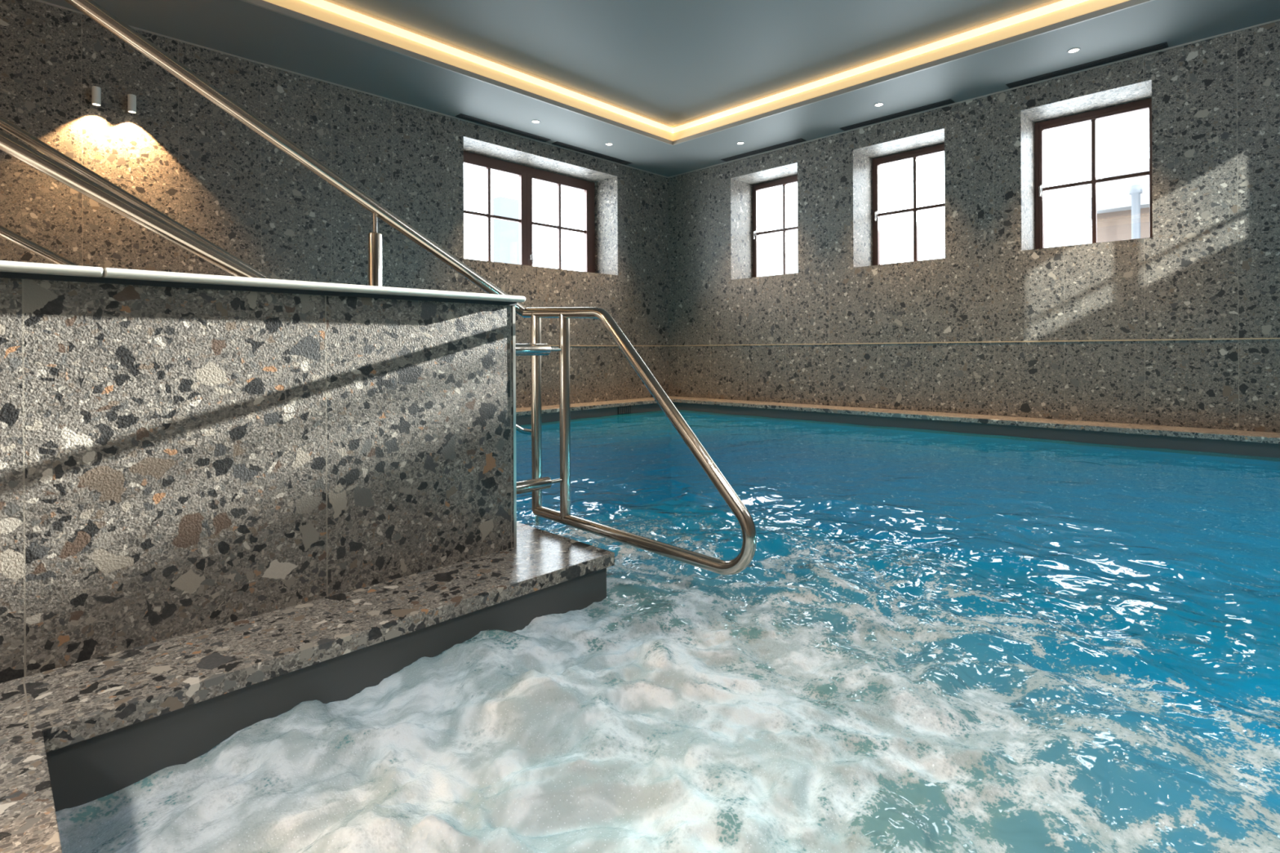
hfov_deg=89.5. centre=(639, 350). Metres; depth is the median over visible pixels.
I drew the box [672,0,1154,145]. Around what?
light
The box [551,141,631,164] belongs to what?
ceiling vent
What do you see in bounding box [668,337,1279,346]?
trim
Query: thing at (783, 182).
window
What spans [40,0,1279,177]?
ceiling
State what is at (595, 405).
stone coping
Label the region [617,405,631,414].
grille
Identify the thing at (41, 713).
stone ledge
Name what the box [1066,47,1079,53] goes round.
recessed light
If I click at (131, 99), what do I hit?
wall lamp
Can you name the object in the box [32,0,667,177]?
trim
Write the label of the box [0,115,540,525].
handrail
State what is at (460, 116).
ceiling vent
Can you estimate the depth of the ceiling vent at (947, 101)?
7.88 m
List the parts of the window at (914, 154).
handle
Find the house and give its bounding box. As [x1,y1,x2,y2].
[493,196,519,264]
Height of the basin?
1.599 m
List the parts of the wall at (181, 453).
corner trim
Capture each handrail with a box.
[0,0,756,575]
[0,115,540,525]
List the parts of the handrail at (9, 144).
rail, rail, post, rod, loop post, rod, rod, loop post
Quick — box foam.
[55,528,1279,852]
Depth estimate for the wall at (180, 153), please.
6.56 m
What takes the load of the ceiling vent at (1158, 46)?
in the ceiling
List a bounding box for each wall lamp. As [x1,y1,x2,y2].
[91,85,101,106]
[127,93,136,113]
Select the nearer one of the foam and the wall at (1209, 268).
the foam
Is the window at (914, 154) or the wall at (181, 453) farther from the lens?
the window at (914, 154)
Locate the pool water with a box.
[92,409,1279,852]
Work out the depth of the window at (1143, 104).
7.09 m
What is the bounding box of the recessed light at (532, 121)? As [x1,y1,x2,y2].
[531,120,539,123]
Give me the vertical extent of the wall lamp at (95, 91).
0.148 m
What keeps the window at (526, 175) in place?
in the wall at (180, 153)
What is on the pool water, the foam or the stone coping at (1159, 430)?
the foam
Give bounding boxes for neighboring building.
[1082,158,1149,242]
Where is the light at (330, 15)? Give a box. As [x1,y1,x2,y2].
[240,0,674,145]
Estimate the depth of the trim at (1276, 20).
7.07 m
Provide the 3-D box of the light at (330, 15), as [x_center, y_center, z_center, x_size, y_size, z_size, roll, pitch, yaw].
[-2.532,-2.992,5.959,0.045,0.272,8.590,0,0,44]
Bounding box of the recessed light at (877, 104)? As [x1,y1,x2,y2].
[874,102,884,106]
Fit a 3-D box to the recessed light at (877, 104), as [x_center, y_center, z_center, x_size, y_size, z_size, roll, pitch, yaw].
[2.801,-2.883,7.569,0.104,0.008,0.104,0,0,44]
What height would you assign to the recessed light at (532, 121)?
0.008 m
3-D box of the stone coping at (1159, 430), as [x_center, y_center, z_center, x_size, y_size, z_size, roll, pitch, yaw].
[3.374,0.756,7.543,8.544,0.050,0.452,0,0,44]
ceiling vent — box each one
[455,113,551,142]
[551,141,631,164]
[720,137,806,161]
[840,98,955,131]
[1005,42,1168,88]
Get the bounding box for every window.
[463,151,595,272]
[752,175,797,277]
[872,143,945,265]
[1034,97,1152,248]
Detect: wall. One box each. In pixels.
[0,0,669,408]
[0,260,525,683]
[667,21,1279,432]
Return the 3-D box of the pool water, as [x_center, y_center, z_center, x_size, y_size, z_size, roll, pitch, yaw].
[0.766,0.905,4.593,8.138,0.097,7.493,0,0,44]
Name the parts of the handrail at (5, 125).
rail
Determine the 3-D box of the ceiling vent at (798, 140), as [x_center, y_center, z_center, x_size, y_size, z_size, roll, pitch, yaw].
[1.748,-2.875,9.287,1.360,0.012,0.135,0,0,44]
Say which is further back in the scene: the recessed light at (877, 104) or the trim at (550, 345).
the trim at (550, 345)
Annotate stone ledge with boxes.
[0,524,614,852]
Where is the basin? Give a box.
[45,402,1279,852]
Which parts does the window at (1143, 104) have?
handle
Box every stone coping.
[515,397,671,416]
[667,395,1279,444]
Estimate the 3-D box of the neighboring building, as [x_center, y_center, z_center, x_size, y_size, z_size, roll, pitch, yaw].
[13.149,-1.647,13.533,5.350,5.650,7.050,0,0,44]
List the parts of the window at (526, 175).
sash, sash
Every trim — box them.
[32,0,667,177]
[550,345,668,346]
[667,18,1279,177]
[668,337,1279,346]
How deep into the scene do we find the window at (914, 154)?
8.58 m

